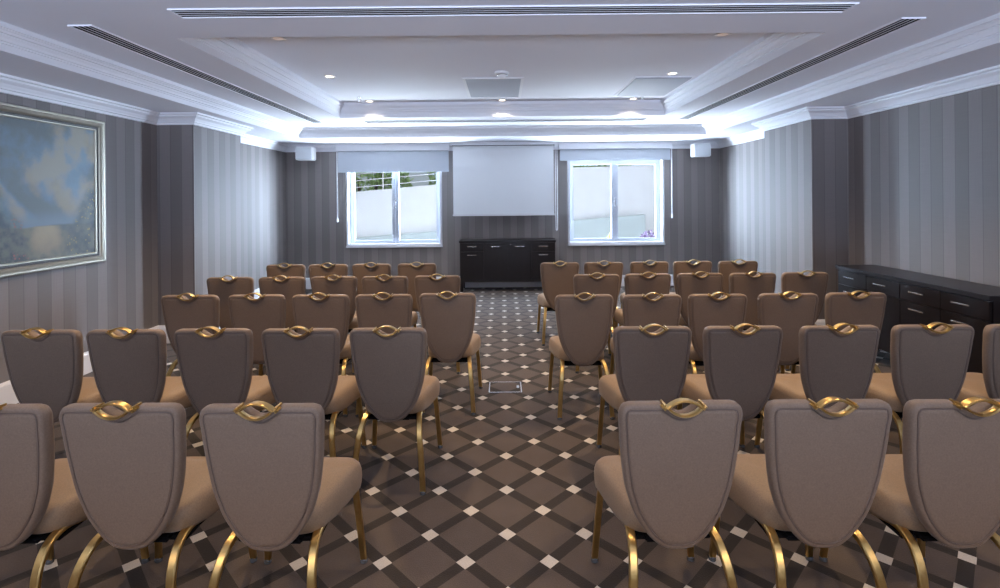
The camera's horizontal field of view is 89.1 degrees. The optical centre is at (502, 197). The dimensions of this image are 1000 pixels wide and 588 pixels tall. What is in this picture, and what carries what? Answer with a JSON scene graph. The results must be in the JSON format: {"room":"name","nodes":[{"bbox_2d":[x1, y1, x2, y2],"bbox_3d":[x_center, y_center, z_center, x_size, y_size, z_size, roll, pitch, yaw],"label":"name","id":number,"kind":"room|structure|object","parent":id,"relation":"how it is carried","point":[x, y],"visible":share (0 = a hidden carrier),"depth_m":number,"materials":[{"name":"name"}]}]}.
{"room":"assembly chamber","nodes":[
{"label":"assembly chamber","id":0,"kind":"room"},
{"bbox_2d":[0,92,285,383],"bbox_3d":[-3.842,0.060,3.010,0.715,3.150,12.620,-1,0,0],"label":"wall","id":1,"kind":"structure","parent":0,"point":[187,206],"depth_m":5.73,"materials":[{"name":"paper"}]},
{"bbox_2d":[0,102,105,277],"bbox_3d":[-3.874,-0.063,3.975,0.050,1.355,1.910,-1,0,0],"label":"framed painting","id":2,"kind":"object","parent":1,"relation":"attached to","point":[53,199],"visible":1,"depth_m":4.34,"materials":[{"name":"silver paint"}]},
{"bbox_2d":[0,288,259,404],"bbox_3d":[-3.672,1.533,3.060,0.438,0.200,12.120,-1,0,0],"label":"baseboard","id":3,"kind":"structure","parent":1,"relation":"attached to","point":[7,395],"depth_m":4.03,"materials":[{"name":"white paint"}]},
{"bbox_2d":[295,147,315,160],"bbox_3d":[-3.427,-0.767,8.919,0.290,0.225,0.402,-1,0,0],"label":"wall speaker","id":4,"kind":"object","parent":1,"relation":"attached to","point":[301,153],"visible":1,"depth_m":8.72,"materials":[{"name":"white plastic"}]},
{"bbox_2d":[296,147,310,158],"bbox_3d":[-3.427,-0.767,8.726,0.264,0.201,0.016,-1,0,0],"label":"grille","id":5,"kind":"object","parent":4,"relation":"attached to","point":[301,152],"depth_m":8.72,"materials":[{"name":"white"}]},
{"bbox_2d":[0,65,999,151],"bbox_3d":[-0.008,-0.923,3.060,7.820,0.134,12.140,-1,0,0],"label":"trim","id":6,"kind":"structure","parent":1,"relation":"attached to","point":[987,77],"depth_m":5.24,"materials":[{"name":"white paint"}]},
{"bbox_2d":[0,286,999,587],"bbox_3d":[0.015,1.700,3.010,8.400,0.200,12.620,-1,0,0],"label":"floor","id":7,"kind":"structure","parent":0,"point":[509,500],"depth_m":2.47,"materials":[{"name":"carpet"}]},
{"bbox_2d":[0,327,102,422],"bbox_3d":[-2.551,1.165,3.036,0.456,0.916,0.565,-1,0,0],"label":"banquet chair","id":8,"kind":"object","parent":7,"relation":"on","point":[46,367],"visible":0.59,"depth_m":2.81,"materials":[{"name":"beige fabric"}]},
{"bbox_2d":[0,403,149,587],"bbox_3d":[-1.801,1.158,2.001,0.456,0.916,0.565,-1,0,0],"label":"banquet chair","id":9,"kind":"object","parent":7,"relation":"on","point":[39,500],"visible":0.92,"depth_m":1.79,"materials":[{"name":"beige fabric"}]},
{"bbox_2d":[86,327,191,411],"bbox_3d":[-2.073,1.161,3.028,0.456,0.916,0.565,-1,0,1],"label":"banquet chair","id":10,"kind":"object","parent":7,"relation":"on","point":[130,368],"visible":0.56,"depth_m":2.80,"materials":[{"name":"beige fabric"}]},
{"bbox_2d":[59,400,257,587],"bbox_3d":[-1.325,1.154,2.002,0.456,0.916,0.565,-1,0,1],"label":"banquet chair","id":11,"kind":"object","parent":7,"relation":"on","point":[134,479],"visible":0.97,"depth_m":1.78,"materials":[{"name":"beige fabric"}]},
{"bbox_2d":[161,293,219,375],"bbox_3d":[-2.347,1.163,4.041,0.456,0.916,0.565,-1,0,0],"label":"banquet chair","id":12,"kind":"object","parent":7,"relation":"on","point":[200,311],"visible":0.45,"depth_m":3.80,"materials":[{"name":"beige fabric"}]},
{"bbox_2d":[174,326,275,437],"bbox_3d":[-1.595,1.156,3.030,0.456,0.916,0.565,-1,0,0],"label":"banquet chair","id":13,"kind":"object","parent":7,"relation":"on","point":[217,367],"visible":0.69,"depth_m":2.80,"materials":[{"name":"beige fabric"}]},
{"bbox_2d":[207,275,253,328],"bbox_3d":[-2.515,1.165,4.912,0.456,0.916,0.565,-1,0,-1],"label":"banquet chair","id":14,"kind":"object","parent":7,"relation":"on","point":[222,287],"visible":0.48,"depth_m":4.67,"materials":[{"name":"beige fabric"}]},
{"bbox_2d":[228,292,285,375],"bbox_3d":[-1.837,1.159,4.029,0.456,0.916,0.565,-1,0,1],"label":"banquet chair","id":15,"kind":"object","parent":7,"relation":"on","point":[268,311],"visible":0.62,"depth_m":3.79,"materials":[{"name":"beige fabric"}]},
{"bbox_2d":[259,275,305,332],"bbox_3d":[-2.026,1.160,4.893,0.456,0.916,0.565,-1,0,0],"label":"banquet chair","id":16,"kind":"object","parent":7,"relation":"on","point":[289,287],"visible":0.43,"depth_m":4.65,"materials":[{"name":"beige fabric"}]},
{"bbox_2d":[199,401,367,587],"bbox_3d":[-0.831,1.149,1.987,0.456,0.916,0.565,-1,0,0],"label":"banquet chair","id":17,"kind":"object","parent":7,"relation":"on","point":[273,483],"visible":1,"depth_m":1.76,"materials":[{"name":"beige fabric"}]},
{"bbox_2d":[266,263,305,279],"bbox_3d":[-2.374,1.163,5.794,0.456,0.916,0.565,-1,0,1],"label":"banquet chair","id":18,"kind":"object","parent":7,"relation":"on","point":[292,270],"visible":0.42,"depth_m":5.55,"materials":[{"name":"beige fabric"}]},
{"bbox_2d":[261,326,366,456],"bbox_3d":[-1.109,1.152,3.017,0.456,0.916,0.565,-1,0,0],"label":"banquet chair","id":19,"kind":"object","parent":7,"relation":"on","point":[300,368],"visible":0.8,"depth_m":2.79,"materials":[{"name":"beige fabric"}]},
{"bbox_2d":[292,292,351,416],"bbox_3d":[-1.352,1.154,4.009,0.456,0.916,0.565,-1,0,1],"label":"banquet chair","id":20,"kind":"object","parent":7,"relation":"on","point":[309,311],"visible":0.58,"depth_m":3.77,"materials":[{"name":"beige fabric"}]},
{"bbox_2d":[309,263,347,287],"bbox_3d":[-1.910,1.159,5.783,0.456,0.916,0.565,-1,0,-1],"label":"banquet chair","id":21,"kind":"object","parent":7,"relation":"on","point":[314,269],"visible":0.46,"depth_m":5.54,"materials":[{"name":"beige fabric"}]},
{"bbox_2d":[311,274,358,374],"bbox_3d":[-1.551,1.156,4.908,0.456,0.916,0.565,-1,0,0],"label":"banquet chair","id":22,"kind":"object","parent":7,"relation":"on","point":[347,285],"visible":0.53,"depth_m":4.67,"materials":[{"name":"beige fabric"}]},
{"bbox_2d":[352,262,390,294],"bbox_3d":[-1.433,1.155,5.787,0.456,0.916,0.565,-1,0,0],"label":"banquet chair","id":23,"kind":"object","parent":7,"relation":"on","point":[360,271],"visible":0.4,"depth_m":5.54,"materials":[{"name":"beige fabric"}]},
{"bbox_2d":[355,292,412,416],"bbox_3d":[-0.883,1.150,4.003,0.456,0.916,0.565,-1,0,0],"label":"banquet chair","id":24,"kind":"object","parent":7,"relation":"on","point":[372,311],"visible":0.43,"depth_m":3.76,"materials":[{"name":"beige fabric"}]},
{"bbox_2d":[362,274,417,326],"bbox_3d":[-1.078,1.152,4.887,0.456,0.916,0.565,-1,0,1],"label":"banquet chair","id":25,"kind":"object","parent":7,"relation":"on","point":[370,284],"visible":0.41,"depth_m":4.64,"materials":[{"name":"beige fabric"}]},
{"bbox_2d":[349,325,442,495],"bbox_3d":[-0.623,1.148,3.014,0.456,0.916,0.565,-1,0,1],"label":"banquet chair","id":26,"kind":"object","parent":7,"relation":"on","point":[393,385],"visible":0.98,"depth_m":2.79,"materials":[{"name":"beige fabric"}]},
{"bbox_2d":[398,262,436,311],"bbox_3d":[-0.938,1.151,5.791,0.456,0.916,0.565,-1,0,0],"label":"banquet chair","id":27,"kind":"object","parent":7,"relation":"on","point":[409,270],"visible":0.39,"depth_m":5.55,"materials":[{"name":"beige fabric"}]},
{"bbox_2d":[414,274,460,373],"bbox_3d":[-0.602,1.147,4.896,0.456,0.916,0.565,-1,0,-1],"label":"banquet chair","id":28,"kind":"object","parent":7,"relation":"on","point":[426,283],"visible":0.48,"depth_m":4.65,"materials":[{"name":"beige fabric"}]},
{"bbox_2d":[419,291,482,414],"bbox_3d":[-0.408,1.146,4.021,0.456,0.916,0.565,-1,0,1],"label":"banquet chair","id":29,"kind":"object","parent":7,"relation":"on","point":[448,323],"visible":0.92,"depth_m":3.79,"materials":[{"name":"beige fabric"}]},
{"bbox_2d":[489,382,521,392],"bbox_3d":[0.019,1.596,4.290,0.274,0.007,0.240,-1,0,0],"label":"floor outlet","id":30,"kind":"object","parent":7,"relation":"on","point":[494,387],"visible":1,"depth_m":4.28,"materials":[{"name":"silver metal"}]},
{"bbox_2d":[459,238,555,291],"bbox_3d":[0.081,1.162,8.863,1.654,0.875,0.454,-1,0,0],"label":"sideboard","id":31,"kind":"object","parent":7,"relation":"on","point":[509,259],"visible":0.83,"depth_m":8.67,"materials":[{"name":"brown wood"}]},
{"bbox_2d":[537,261,578,345],"bbox_3d":[0.622,1.136,5.755,0.456,0.916,0.565,-1,0,0],"label":"banquet chair","id":32,"kind":"object","parent":7,"relation":"on","point":[556,279],"visible":0.69,"depth_m":5.52,"materials":[{"name":"beige fabric"}]},
{"bbox_2d":[548,292,613,420],"bbox_3d":[0.592,1.137,3.919,0.456,0.916,0.565,-1,0,0],"label":"banquet chair","id":33,"kind":"object","parent":7,"relation":"on","point":[583,325],"visible":0.97,"depth_m":3.69,"materials":[{"name":"beige fabric"}]},
{"bbox_2d":[573,272,619,373],"bbox_3d":[0.864,1.134,4.886,0.456,0.916,0.565,-1,0,1],"label":"banquet chair","id":34,"kind":"object","parent":7,"relation":"on","point":[606,283],"visible":0.51,"depth_m":4.64,"materials":[{"name":"beige fabric"}]},
{"bbox_2d":[584,260,622,327],"bbox_3d":[1.099,1.132,5.751,0.456,0.916,0.565,-1,0,0],"label":"banquet chair","id":35,"kind":"object","parent":7,"relation":"on","point":[590,268],"visible":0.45,"depth_m":5.50,"materials":[{"name":"beige fabric"}]},
{"bbox_2d":[614,272,670,328],"bbox_3d":[1.332,1.130,4.895,0.456,0.916,0.565,-1,0,0],"label":"banquet chair","id":36,"kind":"object","parent":7,"relation":"on","point":[659,283],"visible":0.44,"depth_m":4.65,"materials":[{"name":"beige fabric"}]},
{"bbox_2d":[597,324,691,454],"bbox_3d":[0.819,1.135,2.995,0.456,0.916,0.565,-1,0,1],"label":"banquet chair","id":37,"kind":"object","parent":7,"relation":"on","point":[649,366],"visible":0.64,"depth_m":2.77,"materials":[{"name":"beige fabric"}]},
{"bbox_2d":[620,260,668,308],"bbox_3d":[1.596,1.128,5.763,0.456,0.916,0.565,-1,0,-1],"label":"banquet chair","id":38,"kind":"object","parent":7,"relation":"on","point":[656,266],"visible":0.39,"depth_m":5.51,"materials":[{"name":"beige fabric"}]},
{"bbox_2d":[610,292,682,408],"bbox_3d":[1.081,1.132,3.897,0.456,0.916,0.565,-1,0,0],"label":"banquet chair","id":39,"kind":"object","parent":7,"relation":"on","point":[638,309],"visible":0.4,"depth_m":3.65,"materials":[{"name":"beige fabric"}]},
{"bbox_2d":[591,398,742,587],"bbox_3d":[0.613,1.137,1.980,0.456,0.916,0.565,-1,0,-1],"label":"banquet chair","id":40,"kind":"object","parent":7,"relation":"on","point":[669,483],"visible":1,"depth_m":1.75,"materials":[{"name":"beige fabric"}]},
{"bbox_2d":[669,259,711,293],"bbox_3d":[2.069,1.123,5.767,0.456,0.916,0.565,-1,0,0],"label":"banquet chair","id":41,"kind":"object","parent":7,"relation":"on","point":[678,266],"visible":0.37,"depth_m":5.52,"materials":[{"name":"beige fabric"}]},
{"bbox_2d":[676,271,722,327],"bbox_3d":[1.816,1.126,4.901,0.456,0.916,0.565,-1,0,0],"label":"banquet chair","id":42,"kind":"object","parent":7,"relation":"on","point":[687,284],"visible":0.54,"depth_m":4.66,"materials":[{"name":"beige fabric"}]},
{"bbox_2d":[687,292,746,373],"bbox_3d":[1.552,1.128,3.895,0.456,0.916,0.565,-1,0,0],"label":"banquet chair","id":43,"kind":"object","parent":7,"relation":"on","point":[704,310],"visible":0.57,"depth_m":3.66,"materials":[{"name":"beige fabric"}]},
{"bbox_2d":[677,323,782,447],"bbox_3d":[1.308,1.130,2.987,0.456,0.916,0.565,-1,0,0],"label":"banquet chair","id":44,"kind":"object","parent":7,"relation":"on","point":[740,367],"visible":0.62,"depth_m":2.76,"materials":[{"name":"beige fabric"}]},
{"bbox_2d":[718,259,757,295],"bbox_3d":[2.564,1.119,5.758,0.456,0.916,0.565,-1,0,0],"label":"banquet chair","id":45,"kind":"object","parent":7,"relation":"on","point":[725,268],"visible":0.39,"depth_m":5.51,"materials":[{"name":"beige fabric"}]},
{"bbox_2d":[729,271,777,371],"bbox_3d":[2.293,1.121,4.883,0.456,0.916,0.565,-1,0,0],"label":"banquet chair","id":46,"kind":"object","parent":7,"relation":"on","point":[746,284],"visible":0.48,"depth_m":4.64,"materials":[{"name":"beige fabric"}]},
{"bbox_2d":[757,291,817,406],"bbox_3d":[2.066,1.123,3.896,0.456,0.916,0.565,-1,0,1],"label":"banquet chair","id":47,"kind":"object","parent":7,"relation":"on","point":[790,314],"visible":0.6,"depth_m":3.66,"materials":[{"name":"beige fabric"}]},
{"bbox_2d":[708,397,891,587],"bbox_3d":[1.127,1.132,1.979,0.456,0.916,0.565,-1,0,0],"label":"banquet chair","id":48,"kind":"object","parent":7,"relation":"on","point":[816,480],"visible":0.97,"depth_m":1.75,"materials":[{"name":"beige fabric"}]},
{"bbox_2d":[781,270,828,370],"bbox_3d":[2.779,1.117,4.897,0.456,0.916,0.565,-1,0,0],"label":"banquet chair","id":49,"kind":"object","parent":7,"relation":"on","point":[816,283],"visible":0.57,"depth_m":4.65,"materials":[{"name":"beige fabric"}]},
{"bbox_2d":[754,323,879,447],"bbox_3d":[1.826,1.126,2.979,0.456,0.916,0.565,-1,0,-1],"label":"banquet chair","id":50,"kind":"object","parent":7,"relation":"on","point":[833,362],"visible":0.62,"depth_m":2.75,"materials":[{"name":"beige fabric"}]},
{"bbox_2d":[791,290,886,373],"bbox_3d":[2.561,1.119,3.903,0.456,0.916,0.565,-1,0,1],"label":"banquet chair","id":51,"kind":"object","parent":7,"relation":"on","point":[868,308],"visible":0.52,"depth_m":3.66,"materials":[{"name":"beige fabric"}]},
{"bbox_2d":[819,396,999,587],"bbox_3d":[1.608,1.128,1.969,0.456,0.916,0.565,-1,0,1],"label":"banquet chair","id":52,"kind":"object","parent":7,"relation":"on","point":[943,486],"visible":0.94,"depth_m":1.75,"materials":[{"name":"beige fabric"}]},
{"bbox_2d":[835,265,999,372],"bbox_3d":[3.668,1.132,4.460,0.434,0.870,1.684,-1,0,0],"label":"sideboard","id":53,"kind":"object","parent":7,"relation":"on","point":[918,298],"visible":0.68,"depth_m":4.23,"materials":[{"name":"brown wood"}]},
{"bbox_2d":[864,322,973,453],"bbox_3d":[2.333,1.121,2.977,0.456,0.916,0.565,-1,0,1],"label":"banquet chair","id":54,"kind":"object","parent":7,"relation":"on","point":[927,363],"visible":0.65,"depth_m":2.75,"materials":[{"name":"beige fabric"}]},
{"bbox_2d":[956,324,999,406],"bbox_3d":[2.830,1.117,2.973,0.456,0.916,0.565,-1,0,0],"label":"banquet chair","id":55,"kind":"object","parent":7,"relation":"on","point":[986,384],"visible":0.49,"depth_m":2.76,"materials":[{"name":"beige fabric"}]},
{"bbox_2d":[0,0,999,144],"bbox_3d":[-0.011,-1.265,3.060,7.800,0.570,12.120,-1,0,0],"label":"ceiling","id":56,"kind":"structure","parent":0,"point":[384,59],"depth_m":4.27,"materials":[{"name":"white paint"}]},
{"bbox_2d":[67,25,322,122],"bbox_3d":[-2.710,-1.105,5.340,0.158,0.010,4.178,-1,0,0],"label":"ceiling vent","id":57,"kind":"object","parent":56,"relation":"in","point":[92,30],"visible":1,"depth_m":4.21,"materials":[{"name":"black metal"}]},
{"bbox_2d":[270,37,285,40],"bbox_3d":[-1.842,-1.306,4.160,0.120,0.010,0.120,-1,0,0],"label":"recessed light","id":58,"kind":"object","parent":56,"relation":"in","point":[272,38],"visible":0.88,"depth_m":4.15,"materials":[{"name":"white plastic"}]},
{"bbox_2d":[324,75,335,77],"bbox_3d":[-1.862,-1.305,5.460,0.120,0.010,0.120,-1,0,0],"label":"recessed light","id":59,"kind":"object","parent":56,"relation":"in","point":[326,76],"visible":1,"depth_m":5.45,"materials":[{"name":"white plastic"}]},
{"bbox_2d":[462,77,523,97],"bbox_3d":[-0.109,-1.320,6.125,0.685,0.012,1.090,-1,0,0],"label":"ceiling panel","id":60,"kind":"object","parent":56,"relation":"attached to","point":[485,87],"visible":1,"depth_m":6.05,"materials":[{"name":"grey"}]},
{"bbox_2d":[0,13,999,137],"bbox_3d":[-0.009,-1.060,3.235,6.460,0.159,9.670,-1,0,0],"label":"trim","id":61,"kind":"structure","parent":56,"relation":"attached to","point":[985,32],"depth_m":4.89,"materials":[{"name":"white paint"}]},
{"bbox_2d":[178,32,825,117],"bbox_3d":[-0.011,-1.232,5.295,4.520,0.199,3.530,-1,0,0],"label":"trim","id":62,"kind":"structure","parent":56,"relation":"attached to","point":[770,46],"depth_m":6.06,"materials":[{"name":"white paint"}]},
{"bbox_2d":[495,71,508,78],"bbox_3d":[-0.012,-1.293,5.360,0.150,0.067,0.150,-1,0,0],"label":"smoke detector","id":63,"kind":"object","parent":56,"relation":"attached to","point":[500,74],"visible":1,"depth_m":5.32,"materials":[{"name":"white plastic"}]},
{"bbox_2d":[450,141,557,229],"bbox_3d":[0.018,-0.202,8.940,1.881,1.557,0.140,-1,0,0],"label":"projection screen","id":64,"kind":"object","parent":56,"relation":"hanging from","point":[490,178],"visible":1,"depth_m":8.93,"materials":[{"name":"white fabric"}]},
{"bbox_2d":[363,118,646,122],"bbox_3d":[0.030,-1.129,7.430,4.098,0.010,0.198,-1,0,0],"label":"ceiling vent","id":65,"kind":"object","parent":56,"relation":"in","point":[613,119],"visible":1,"depth_m":7.43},
{"bbox_2d":[167,2,858,18],"bbox_3d":[0.060,-1.130,3.062,4.078,0.010,0.143,-1,0,0],"label":"ceiling vent","id":66,"kind":"object","parent":56,"relation":"in","point":[734,8],"visible":1,"depth_m":3.06,"materials":[{"name":"black metal"}]},
{"bbox_2d":[614,76,694,95],"bbox_3d":[1.781,-1.333,6.100,0.675,0.021,1.020,-1,0,0],"label":"ceiling panel","id":67,"kind":"object","parent":56,"relation":"attached to","point":[638,85],"visible":1,"depth_m":5.97,"materials":[{"name":"grey"}]},
{"bbox_2d":[666,72,677,74],"bbox_3d":[1.818,-1.338,5.460,0.120,0.010,0.120,-1,0,0],"label":"recessed light","id":68,"kind":"object","parent":56,"relation":"in","point":[668,73],"visible":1,"depth_m":5.45,"materials":[{"name":"white plastic"}]},
{"bbox_2d":[715,33,730,36],"bbox_3d":[1.798,-1.338,4.160,0.120,0.010,0.120,-1,0,0],"label":"recessed light","id":69,"kind":"object","parent":56,"relation":"in","point":[716,34],"visible":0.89,"depth_m":4.16,"materials":[{"name":"white plastic"}]},
{"bbox_2d":[677,17,925,119],"bbox_3d":[2.630,-1.153,5.340,0.158,0.010,4.178,-1,0,0],"label":"ceiling vent","id":70,"kind":"object","parent":56,"relation":"in","point":[902,22],"visible":1,"depth_m":4.20,"materials":[{"name":"black metal"}]},
{"bbox_2d":[285,148,720,277],"bbox_3d":[0.000,0.025,9.220,7.800,3.150,0.200,-1,0,0],"label":"wall","id":71,"kind":"structure","parent":0,"point":[314,235],"depth_m":9.12,"materials":[{"name":"paper"}]},
{"bbox_2d":[346,172,442,247],"bbox_3d":[-1.954,0.098,9.203,1.730,1.580,0.225,-1,0,0],"label":"window","id":72,"kind":"structure","parent":71,"relation":"in","point":[351,242],"depth_m":9.22,"materials":[{"name":"white paint"}]},
{"bbox_2d":[336,143,449,221],"bbox_3d":[-1.950,-0.270,9.047,2.016,1.385,0.144,-1,0,0],"label":"roller blind","id":73,"kind":"object","parent":72,"relation":"attached to","point":[401,157],"visible":0.99,"depth_m":9.03,"materials":[{"name":"white fabric"}]},
{"bbox_2d":[306,274,673,288],"bbox_3d":[0.013,1.500,9.114,7.764,0.200,0.023,-1,0,0],"label":"baseboard","id":74,"kind":"structure","parent":71,"relation":"attached to","point":[308,284],"depth_m":9.10,"materials":[{"name":"white paint"}]},
{"bbox_2d":[567,160,664,245],"bbox_3d":[2.028,0.062,9.203,1.745,1.580,0.225,-1,0,0],"label":"window","id":75,"kind":"structure","parent":71,"relation":"in","point":[659,239],"depth_m":9.22,"materials":[{"name":"white paint"}]},
{"bbox_2d":[558,141,672,217],"bbox_3d":[2.004,-0.316,9.047,2.014,1.365,0.144,-1,0,0],"label":"roller blind","id":76,"kind":"object","parent":75,"relation":"attached to","point":[623,150],"visible":0.98,"depth_m":9.03,"materials":[{"name":"white fabric"}]},
{"bbox_2d":[720,84,999,318],"bbox_3d":[3.843,-0.010,3.010,0.715,3.150,12.620,-1,0,0],"label":"wall","id":77,"kind":"structure","parent":0,"point":[913,187],"depth_m":5.36,"materials":[{"name":"paper"}]},
{"bbox_2d":[690,143,710,156],"bbox_3d":[3.433,-0.828,8.919,0.290,0.225,0.402,-1,0,0],"label":"wall speaker","id":78,"kind":"object","parent":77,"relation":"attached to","point":[696,149],"visible":1,"depth_m":8.72,"materials":[{"name":"white plastic"}]},
{"bbox_2d":[695,144,710,155],"bbox_3d":[3.433,-0.828,8.726,0.264,0.201,0.016,-1,0,0],"label":"grille","id":79,"kind":"object","parent":78,"relation":"attached to","point":[700,149],"depth_m":8.72,"materials":[{"name":"white"}]},
{"bbox_2d":[815,319,824,324],"bbox_3d":[3.699,1.467,3.060,0.438,0.200,12.120,-1,0,0],"label":"baseboard","id":80,"kind":"structure","parent":77,"relation":"attached to","point":[819,321],"depth_m":5.71,"materials":[{"name":"white paint"}]},
{"label":"outside","id":81,"kind":"structure","parent":0,"visible":0},
{"bbox_3d":[0.016,1.750,16.660,28.000,0.300,14.680,-1,0,0],"label":"ground","id":82,"kind":"structure","parent":81,"visible":0},
{"bbox_2d":[355,172,413,191],"bbox_3d":[-4.244,0.010,15.224,3.086,3.293,1.721,-1,0,0],"label":"tree","id":83,"kind":"object","parent":82,"relation":"on","point":[373,175],"visible":0.22,"depth_m":15.09,"materials":[{"name":"green plant"}]},
{"bbox_2d":[427,172,435,184],"bbox_3d":[-1.391,-0.044,17.222,2.427,3.333,1.514,-1,0,0],"label":"tree","id":84,"kind":"object","parent":82,"relation":"on","point":[431,177],"visible":0.06,"depth_m":17.12,"materials":[{"name":"green plant"}]},
{"bbox_2d":[356,214,645,239],"bbox_3d":[-2.741,1.045,12.610,12.500,1.160,0.220,-1,0,0],"label":"wall","id":85,"kind":"structure","parent":82,"relation":"on","point":[631,226],"depth_m":12.50,"materials":[{"name":"white paint"}]},
{"bbox_2d":[355,165,654,237],"bbox_3d":[0.003,0.350,13.150,18.000,2.500,0.300,-1,0,0],"label":"wall","id":86,"kind":"structure","parent":82,"relation":"on","point":[636,184],"depth_m":13.00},
{"bbox_2d":[355,172,435,188],"bbox_3d":[-3.903,-0.355,13.150,6.202,1.412,0.031,-1,0,0],"label":"railing","id":87,"kind":"object","parent":86,"relation":"on","point":[382,178],"visible":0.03,"depth_m":13.14,"materials":[{"name":"white metal"}]},
{"bbox_2d":[573,165,631,167],"bbox_3d":[3.115,0.113,16.421,2.234,2.939,1.159,-1,0,0],"label":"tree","id":88,"kind":"object","parent":82,"relation":"on","point":[575,165],"visible":0.04,"depth_m":16.35,"materials":[{"name":"green plant"}]},
{"bbox_2d":[639,230,654,237],"bbox_3d":[2.976,1.104,10.396,0.435,0.941,0.318,-1,0,0],"label":"plant","id":89,"kind":"object","parent":82,"relation":"on","point":[652,234],"visible":0.28,"depth_m":10.37,"materials":[{"name":"purple plant"}]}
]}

